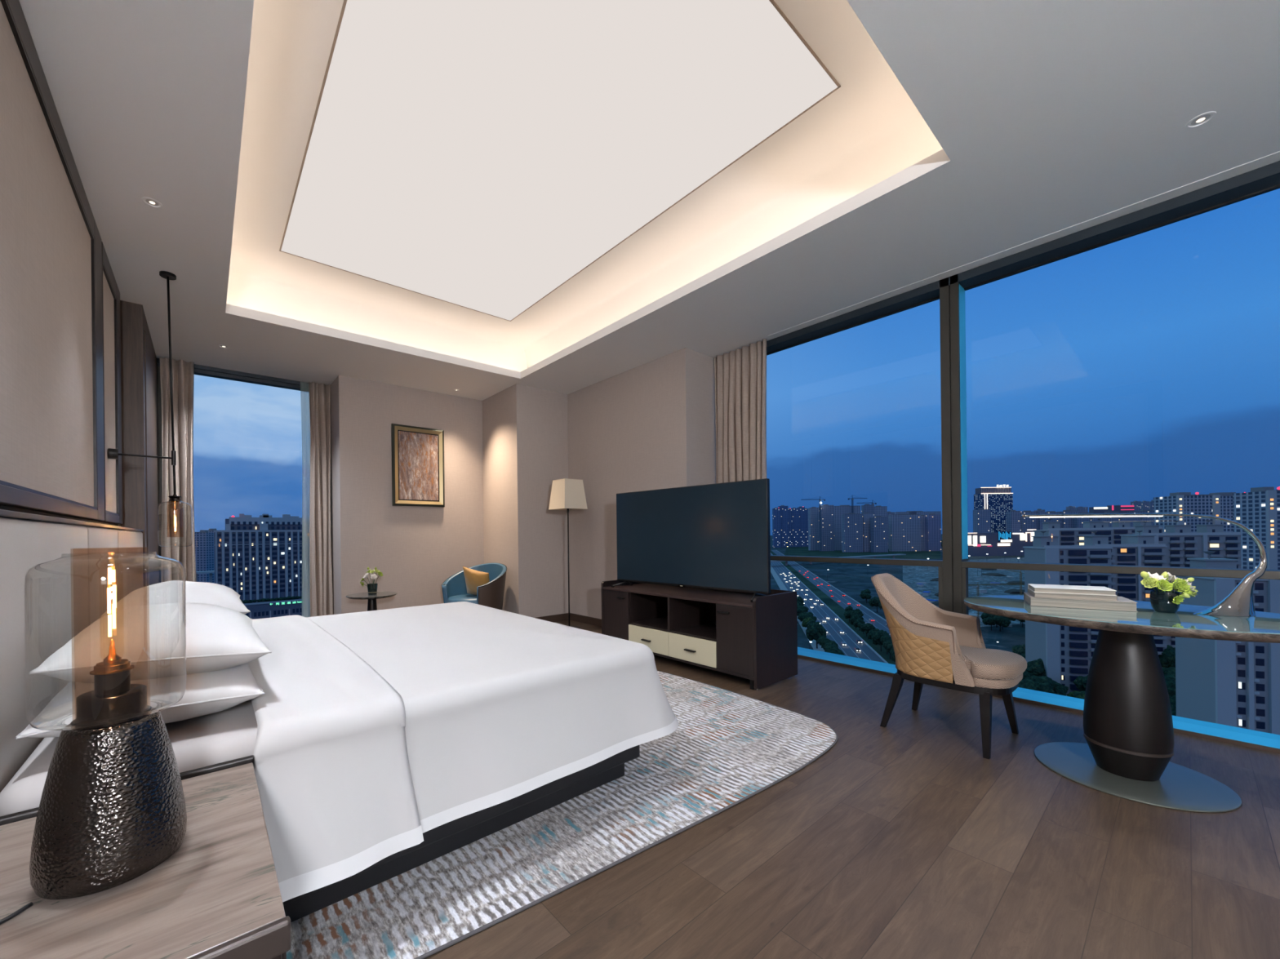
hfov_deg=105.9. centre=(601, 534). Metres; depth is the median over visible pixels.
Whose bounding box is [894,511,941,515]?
tower block
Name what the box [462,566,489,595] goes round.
throw cushion
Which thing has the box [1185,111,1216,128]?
recessed light
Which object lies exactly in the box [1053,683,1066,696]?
tree
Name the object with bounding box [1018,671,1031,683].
tree
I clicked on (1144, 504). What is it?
tower block
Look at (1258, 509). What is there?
tower block
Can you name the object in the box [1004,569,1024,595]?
tower crane
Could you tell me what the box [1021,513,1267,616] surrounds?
desk lamp
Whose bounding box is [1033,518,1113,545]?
apartment block
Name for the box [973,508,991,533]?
tower block
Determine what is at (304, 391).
sheer curtain
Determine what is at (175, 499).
pendant lamp
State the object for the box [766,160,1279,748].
window
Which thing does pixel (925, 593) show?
hut
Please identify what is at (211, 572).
elevated road
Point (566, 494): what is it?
floor lamp
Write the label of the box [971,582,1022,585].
tower crane
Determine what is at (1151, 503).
tower block
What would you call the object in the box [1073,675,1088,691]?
tree
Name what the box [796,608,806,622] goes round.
tree
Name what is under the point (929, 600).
hut
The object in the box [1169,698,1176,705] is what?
tree
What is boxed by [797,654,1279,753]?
window sill
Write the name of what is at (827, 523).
tower block
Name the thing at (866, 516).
tower block
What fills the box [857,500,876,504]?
tower crane
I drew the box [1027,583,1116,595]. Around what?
book
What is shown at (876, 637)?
tree
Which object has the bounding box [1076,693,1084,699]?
tree
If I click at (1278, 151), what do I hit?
trim
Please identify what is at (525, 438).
wall column
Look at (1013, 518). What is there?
tower block
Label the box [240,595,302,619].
podium building
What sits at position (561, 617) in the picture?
baseboard
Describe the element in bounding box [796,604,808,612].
tree
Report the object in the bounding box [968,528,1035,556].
shopping mall
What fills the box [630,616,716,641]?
shelf
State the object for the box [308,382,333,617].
curtain
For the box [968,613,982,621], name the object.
hut
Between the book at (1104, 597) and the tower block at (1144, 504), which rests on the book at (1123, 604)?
the book at (1104, 597)
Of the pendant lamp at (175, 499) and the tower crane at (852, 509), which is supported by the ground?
the tower crane at (852, 509)
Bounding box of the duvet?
[248,601,678,902]
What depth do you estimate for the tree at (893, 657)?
214.54 m
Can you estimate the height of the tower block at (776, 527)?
158.016 m
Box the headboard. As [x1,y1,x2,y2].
[0,505,143,792]
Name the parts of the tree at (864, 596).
crown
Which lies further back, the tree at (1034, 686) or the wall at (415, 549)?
the tree at (1034, 686)
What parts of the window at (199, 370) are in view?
frame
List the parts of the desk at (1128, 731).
plate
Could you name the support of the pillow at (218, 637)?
on the pillow at (206, 693)
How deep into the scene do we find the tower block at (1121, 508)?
1750.21 m
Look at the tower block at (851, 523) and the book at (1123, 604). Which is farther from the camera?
the tower block at (851, 523)
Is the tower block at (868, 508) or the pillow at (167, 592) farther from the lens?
the tower block at (868, 508)
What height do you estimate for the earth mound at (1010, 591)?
3.764 m
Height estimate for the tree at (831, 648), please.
11.975 m
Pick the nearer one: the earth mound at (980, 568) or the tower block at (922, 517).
the earth mound at (980, 568)
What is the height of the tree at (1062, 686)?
7.713 m
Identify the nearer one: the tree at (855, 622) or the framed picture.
the framed picture
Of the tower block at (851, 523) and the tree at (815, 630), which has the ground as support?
the tower block at (851, 523)
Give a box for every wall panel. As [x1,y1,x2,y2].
[0,0,104,520]
[98,240,122,524]
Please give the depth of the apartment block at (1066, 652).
176.19 m
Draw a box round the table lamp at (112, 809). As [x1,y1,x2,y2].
[0,551,186,924]
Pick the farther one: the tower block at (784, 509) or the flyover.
the tower block at (784, 509)
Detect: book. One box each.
[1023,591,1137,612]
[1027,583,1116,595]
[1027,588,1118,600]
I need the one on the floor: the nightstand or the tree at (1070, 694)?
the nightstand
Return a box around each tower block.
[194,529,214,583]
[208,528,216,533]
[772,507,781,547]
[777,505,788,547]
[788,508,791,546]
[791,507,799,546]
[796,506,805,546]
[804,508,808,546]
[808,506,819,551]
[818,504,834,551]
[833,505,860,551]
[841,513,862,552]
[861,503,874,516]
[862,512,873,551]
[870,515,888,552]
[874,506,887,516]
[887,511,894,549]
[888,513,920,551]
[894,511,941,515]
[909,511,916,514]
[920,515,924,551]
[924,513,941,551]
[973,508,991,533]
[1005,510,1021,532]
[1020,511,1037,532]
[1034,508,1044,529]
[1044,511,1062,528]
[1062,510,1077,528]
[1066,506,1075,511]
[1072,512,1099,528]
[1075,506,1088,513]
[1088,506,1107,513]
[1099,511,1133,527]
[1106,505,1133,512]
[1125,510,1153,524]
[1130,501,1141,511]
[1141,501,1149,510]
[1149,501,1153,510]
[1153,492,1212,533]
[1208,492,1245,532]
[1232,486,1279,569]
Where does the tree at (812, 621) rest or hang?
on the avenue
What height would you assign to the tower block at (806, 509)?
158.397 m
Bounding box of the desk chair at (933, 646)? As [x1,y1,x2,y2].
[871,573,1026,759]
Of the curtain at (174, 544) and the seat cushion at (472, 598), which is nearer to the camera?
the curtain at (174, 544)
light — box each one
[142,196,162,208]
[218,344,229,348]
[981,493,1013,493]
[1120,505,1133,506]
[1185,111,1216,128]
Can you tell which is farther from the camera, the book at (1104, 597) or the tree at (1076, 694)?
the tree at (1076, 694)
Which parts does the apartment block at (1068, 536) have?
cornice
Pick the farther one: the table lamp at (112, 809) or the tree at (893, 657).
the tree at (893, 657)
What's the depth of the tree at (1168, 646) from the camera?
201.61 m
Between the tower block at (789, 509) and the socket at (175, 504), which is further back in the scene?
the tower block at (789, 509)
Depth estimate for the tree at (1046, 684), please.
160.23 m
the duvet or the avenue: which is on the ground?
the avenue
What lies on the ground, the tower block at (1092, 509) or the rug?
the tower block at (1092, 509)
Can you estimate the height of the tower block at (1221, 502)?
93.109 m
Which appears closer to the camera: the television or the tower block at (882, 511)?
the television
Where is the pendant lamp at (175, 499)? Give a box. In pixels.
[108,271,192,546]
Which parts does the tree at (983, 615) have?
crown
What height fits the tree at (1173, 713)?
10.242 m
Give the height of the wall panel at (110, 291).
1.875 m
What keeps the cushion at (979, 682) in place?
on the desk chair at (933, 646)
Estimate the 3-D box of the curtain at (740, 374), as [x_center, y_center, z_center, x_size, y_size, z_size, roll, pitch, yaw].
[1.507,-0.410,5.232,0.116,3.201,0.688,-1,0,-39]
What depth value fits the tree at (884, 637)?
237.04 m
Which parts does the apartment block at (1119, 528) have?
cornice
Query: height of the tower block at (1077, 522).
100.599 m
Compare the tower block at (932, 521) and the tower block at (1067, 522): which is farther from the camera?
the tower block at (932, 521)
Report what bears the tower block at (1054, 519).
on the ground
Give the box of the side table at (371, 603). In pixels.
[345,591,397,611]
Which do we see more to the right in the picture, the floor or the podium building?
the floor
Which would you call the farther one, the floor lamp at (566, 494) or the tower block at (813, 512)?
the tower block at (813, 512)
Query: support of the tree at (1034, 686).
on the ground
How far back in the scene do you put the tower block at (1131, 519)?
1163.05 m
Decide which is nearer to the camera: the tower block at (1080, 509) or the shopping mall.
the shopping mall
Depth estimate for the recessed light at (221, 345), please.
5.02 m
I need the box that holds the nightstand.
[0,755,291,958]
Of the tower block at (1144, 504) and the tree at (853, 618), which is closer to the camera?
the tree at (853, 618)
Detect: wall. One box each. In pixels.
[330,374,484,614]
[567,347,715,619]
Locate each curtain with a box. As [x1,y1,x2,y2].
[160,357,196,582]
[300,382,310,617]
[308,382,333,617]
[714,338,766,483]
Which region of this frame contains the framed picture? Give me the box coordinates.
[391,423,444,506]
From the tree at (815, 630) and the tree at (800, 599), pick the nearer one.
the tree at (815, 630)
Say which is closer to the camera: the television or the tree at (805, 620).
the television
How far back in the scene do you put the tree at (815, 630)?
249.51 m
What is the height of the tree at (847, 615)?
8.038 m
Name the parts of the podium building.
cornice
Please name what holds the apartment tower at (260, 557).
on the ground
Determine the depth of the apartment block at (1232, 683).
114.43 m
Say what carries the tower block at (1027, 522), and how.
on the ground
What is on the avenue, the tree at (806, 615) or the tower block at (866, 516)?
the tree at (806, 615)
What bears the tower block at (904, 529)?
on the ground
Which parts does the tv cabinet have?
door, panel, drawer, handle, drawer, panel, handle, door, leg, panel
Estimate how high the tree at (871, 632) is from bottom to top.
8.613 m
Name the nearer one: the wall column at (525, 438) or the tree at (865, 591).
the wall column at (525, 438)
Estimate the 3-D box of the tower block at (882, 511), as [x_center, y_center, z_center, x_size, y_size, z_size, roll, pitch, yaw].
[913.858,-21.339,1587.899,43.615,144.099,16.200,-1,0,0]
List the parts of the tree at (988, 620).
crown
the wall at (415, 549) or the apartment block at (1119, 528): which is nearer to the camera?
the wall at (415, 549)
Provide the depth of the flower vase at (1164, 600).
2.33 m
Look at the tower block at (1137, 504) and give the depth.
2340.26 m
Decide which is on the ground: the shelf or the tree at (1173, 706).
the tree at (1173, 706)
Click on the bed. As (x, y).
(230, 734)
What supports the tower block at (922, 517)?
on the ground
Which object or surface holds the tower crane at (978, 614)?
on the ground
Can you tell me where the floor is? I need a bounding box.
[424,620,1279,958]
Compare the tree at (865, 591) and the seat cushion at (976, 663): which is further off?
the tree at (865, 591)
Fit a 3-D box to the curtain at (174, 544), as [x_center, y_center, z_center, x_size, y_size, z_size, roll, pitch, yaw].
[-4.719,-0.339,5.377,0.301,3.203,0.124,-1,0,-28]
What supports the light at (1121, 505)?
attached to the tower block at (1121, 508)
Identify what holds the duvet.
on the bed
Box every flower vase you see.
[360,567,382,595]
[1140,571,1198,613]
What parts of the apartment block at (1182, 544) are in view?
cornice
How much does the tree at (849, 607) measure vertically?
9.360 m
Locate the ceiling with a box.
[18,0,1279,400]
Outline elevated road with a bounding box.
[195,570,214,582]
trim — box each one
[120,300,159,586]
[768,151,1279,336]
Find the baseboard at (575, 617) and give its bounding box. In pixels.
[569,613,601,626]
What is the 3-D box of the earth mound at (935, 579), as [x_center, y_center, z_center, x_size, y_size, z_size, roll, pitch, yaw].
[412.395,54.482,581.411,32.167,4.000,18.705,-1,0,-7]
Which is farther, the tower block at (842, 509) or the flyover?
the tower block at (842, 509)
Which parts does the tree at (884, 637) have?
crown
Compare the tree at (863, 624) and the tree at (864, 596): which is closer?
the tree at (863, 624)
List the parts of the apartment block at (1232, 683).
water tank, cornice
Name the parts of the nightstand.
rail, rail, drawer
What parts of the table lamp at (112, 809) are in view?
cord, lamp shade, lamp plate, bulb stem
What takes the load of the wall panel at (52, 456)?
attached to the wall
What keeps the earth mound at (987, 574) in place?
on the ground
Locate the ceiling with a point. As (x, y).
(480, 199)
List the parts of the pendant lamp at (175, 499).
arm, rod, rod, lamp shade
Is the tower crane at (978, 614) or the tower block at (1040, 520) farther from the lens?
the tower block at (1040, 520)
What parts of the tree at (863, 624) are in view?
crown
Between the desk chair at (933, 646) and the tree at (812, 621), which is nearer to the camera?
the desk chair at (933, 646)
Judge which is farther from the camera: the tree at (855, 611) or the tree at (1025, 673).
the tree at (855, 611)
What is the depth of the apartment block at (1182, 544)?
210.11 m
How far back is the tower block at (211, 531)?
699.93 m
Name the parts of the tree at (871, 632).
crown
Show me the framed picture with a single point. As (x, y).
(417, 452)
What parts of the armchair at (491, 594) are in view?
arm, arm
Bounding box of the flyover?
[770,554,906,565]
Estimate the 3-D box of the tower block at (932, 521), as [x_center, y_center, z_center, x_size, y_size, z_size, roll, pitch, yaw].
[973.648,-5.000,1417.899,37.230,110.049,16.200,-1,0,0]
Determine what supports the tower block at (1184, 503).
on the ground
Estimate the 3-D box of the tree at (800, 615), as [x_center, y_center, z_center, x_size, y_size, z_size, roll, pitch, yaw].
[132.616,55.130,313.213,10.006,9.164,8.605,-1,0,-12]
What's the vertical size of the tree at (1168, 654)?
13.202 m
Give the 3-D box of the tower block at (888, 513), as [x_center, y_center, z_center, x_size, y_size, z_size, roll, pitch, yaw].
[958.915,-12.565,1607.899,26.884,125.516,16.200,-1,0,0]
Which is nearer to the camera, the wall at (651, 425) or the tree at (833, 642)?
the wall at (651, 425)
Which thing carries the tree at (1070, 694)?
on the ground
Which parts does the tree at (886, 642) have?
crown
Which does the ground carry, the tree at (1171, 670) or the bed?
the tree at (1171, 670)
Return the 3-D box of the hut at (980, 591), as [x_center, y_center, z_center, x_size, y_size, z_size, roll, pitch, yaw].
[368.556,55.349,467.676,8.236,2.873,4.405,-1,0,-12]
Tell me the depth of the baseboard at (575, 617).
6.59 m
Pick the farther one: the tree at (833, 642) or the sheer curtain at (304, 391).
the tree at (833, 642)
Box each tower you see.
[213,514,302,600]
[973,484,1013,533]
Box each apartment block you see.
[1022,530,1112,696]
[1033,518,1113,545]
[1082,530,1167,667]
[1097,518,1164,544]
[1120,520,1242,648]
[1174,551,1279,735]
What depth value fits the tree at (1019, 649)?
210.47 m
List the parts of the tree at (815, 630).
crown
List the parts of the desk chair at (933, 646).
leg, quilted panel, leg, seat rail, arm, leg, leg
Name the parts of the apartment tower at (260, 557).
cornice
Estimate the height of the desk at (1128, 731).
0.809 m
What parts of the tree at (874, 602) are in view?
crown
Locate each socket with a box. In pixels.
[89,658,134,695]
[171,501,178,509]
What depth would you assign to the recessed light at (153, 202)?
2.86 m
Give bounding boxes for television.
[611,478,770,602]
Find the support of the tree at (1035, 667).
on the ground
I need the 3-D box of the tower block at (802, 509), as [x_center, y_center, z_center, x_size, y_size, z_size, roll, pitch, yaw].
[816.972,-30.638,1975.899,25.982,164.924,16.200,-1,0,0]
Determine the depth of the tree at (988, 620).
291.28 m
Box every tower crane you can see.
[800,496,825,551]
[848,495,866,513]
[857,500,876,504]
[968,582,1024,618]
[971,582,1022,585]
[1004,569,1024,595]
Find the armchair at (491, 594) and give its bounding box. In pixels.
[441,563,506,609]
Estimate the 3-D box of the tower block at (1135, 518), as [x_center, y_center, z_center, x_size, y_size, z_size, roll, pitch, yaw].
[1357.645,-6.941,1191.899,105.156,105.099,16.200,-1,0,0]
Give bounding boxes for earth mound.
[929,577,938,581]
[931,601,938,605]
[980,568,996,570]
[982,573,1006,576]
[1004,589,1024,594]
[1006,581,1024,585]
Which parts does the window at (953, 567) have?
frame, sill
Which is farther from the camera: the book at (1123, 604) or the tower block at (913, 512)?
the tower block at (913, 512)
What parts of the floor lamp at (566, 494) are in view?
lamp shade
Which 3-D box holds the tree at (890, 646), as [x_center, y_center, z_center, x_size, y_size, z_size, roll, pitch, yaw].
[136.610,54.915,224.682,6.290,9.501,6.985,-1,0,17]
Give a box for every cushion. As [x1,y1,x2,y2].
[447,594,476,604]
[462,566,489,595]
[959,645,1026,680]
[973,673,1022,688]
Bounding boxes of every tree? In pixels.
[796,595,804,605]
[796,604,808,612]
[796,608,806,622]
[797,612,813,621]
[801,613,817,621]
[801,617,813,627]
[805,619,815,628]
[805,622,825,648]
[817,635,831,652]
[823,640,838,649]
[825,644,844,655]
[844,605,853,618]
[844,611,851,622]
[849,614,859,629]
[850,608,863,617]
[853,617,865,631]
[858,592,871,603]
[860,589,871,600]
[860,623,866,636]
[862,622,875,639]
[867,597,879,612]
[867,628,879,644]
[871,630,886,651]
[880,634,892,653]
[882,640,892,658]
[886,643,893,655]
[891,649,895,662]
[980,613,991,625]
[982,617,995,631]
[993,615,1011,631]
[1012,644,1025,654]
[1015,618,1025,626]
[1017,681,1039,691]
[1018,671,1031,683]
[1019,675,1055,693]
[1026,658,1046,676]
[1052,680,1068,693]
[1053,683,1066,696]
[1066,690,1079,697]
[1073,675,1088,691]
[1073,691,1084,697]
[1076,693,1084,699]
[1159,648,1175,667]
[1159,657,1170,667]
[1162,666,1175,676]
[1164,674,1175,696]
[1166,644,1175,651]
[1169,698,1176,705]
[1169,702,1176,711]
[1171,711,1176,715]
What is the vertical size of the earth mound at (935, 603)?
3.096 m
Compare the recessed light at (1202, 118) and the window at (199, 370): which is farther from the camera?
the window at (199, 370)
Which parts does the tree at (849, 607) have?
crown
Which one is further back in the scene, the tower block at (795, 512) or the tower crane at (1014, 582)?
the tower block at (795, 512)
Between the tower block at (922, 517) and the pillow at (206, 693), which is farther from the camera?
the tower block at (922, 517)
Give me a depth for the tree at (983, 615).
308.33 m
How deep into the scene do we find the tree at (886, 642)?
228.71 m
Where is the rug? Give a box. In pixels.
[286,670,838,958]
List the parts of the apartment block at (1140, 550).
cornice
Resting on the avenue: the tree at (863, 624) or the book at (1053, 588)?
the tree at (863, 624)
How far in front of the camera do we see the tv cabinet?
4.13 m
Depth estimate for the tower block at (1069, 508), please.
2300.04 m
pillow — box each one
[14,662,265,739]
[27,602,271,682]
[97,580,250,618]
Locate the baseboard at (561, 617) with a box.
[536,613,568,622]
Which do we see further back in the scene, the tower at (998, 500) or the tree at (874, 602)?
the tower at (998, 500)
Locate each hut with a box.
[922,591,930,595]
[926,599,937,602]
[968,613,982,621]
[976,589,986,593]
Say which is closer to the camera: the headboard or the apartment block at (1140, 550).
the headboard
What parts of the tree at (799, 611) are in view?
crown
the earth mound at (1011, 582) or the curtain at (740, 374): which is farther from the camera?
the earth mound at (1011, 582)
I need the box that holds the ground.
[770,533,1025,653]
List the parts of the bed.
mattress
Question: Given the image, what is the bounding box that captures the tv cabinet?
[601,580,797,691]
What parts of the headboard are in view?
leather panel, leather panel, leather panel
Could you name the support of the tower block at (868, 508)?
on the ground
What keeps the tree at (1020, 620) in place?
on the ground
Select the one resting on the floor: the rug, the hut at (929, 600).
the rug
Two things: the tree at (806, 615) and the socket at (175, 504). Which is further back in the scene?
the tree at (806, 615)
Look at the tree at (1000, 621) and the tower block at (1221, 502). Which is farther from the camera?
the tower block at (1221, 502)
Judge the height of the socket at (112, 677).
0.057 m
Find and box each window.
[156,358,308,582]
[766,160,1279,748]
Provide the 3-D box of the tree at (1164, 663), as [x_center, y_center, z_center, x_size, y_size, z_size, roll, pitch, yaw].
[224.590,53.327,194.023,7.933,10.657,9.224,-1,0,9]
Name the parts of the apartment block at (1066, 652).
cornice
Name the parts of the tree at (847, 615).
crown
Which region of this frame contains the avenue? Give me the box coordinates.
[770,550,895,664]
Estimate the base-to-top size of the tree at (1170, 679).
11.413 m
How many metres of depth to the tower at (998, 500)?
1249.90 m
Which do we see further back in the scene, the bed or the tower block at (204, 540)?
the tower block at (204, 540)
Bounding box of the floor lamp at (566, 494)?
[548,478,587,628]
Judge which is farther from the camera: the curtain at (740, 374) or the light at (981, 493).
the light at (981, 493)
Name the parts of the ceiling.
light panel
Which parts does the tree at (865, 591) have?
crown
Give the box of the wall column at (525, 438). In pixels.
[482,383,568,617]
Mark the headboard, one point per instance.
(61, 595)
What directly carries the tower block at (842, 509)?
on the ground
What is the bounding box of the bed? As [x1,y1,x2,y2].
[0,699,639,922]
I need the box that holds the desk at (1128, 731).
[963,595,1279,813]
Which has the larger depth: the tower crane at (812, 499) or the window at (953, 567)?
the tower crane at (812, 499)
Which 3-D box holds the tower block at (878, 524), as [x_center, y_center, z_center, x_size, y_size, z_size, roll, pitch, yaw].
[798.051,-0.077,1387.900,41.407,104.240,16.200,-1,0,0]
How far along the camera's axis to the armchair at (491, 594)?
6.22 m
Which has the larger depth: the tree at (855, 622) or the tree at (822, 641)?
the tree at (855, 622)
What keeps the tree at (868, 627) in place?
on the avenue
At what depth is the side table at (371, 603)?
5.39 m

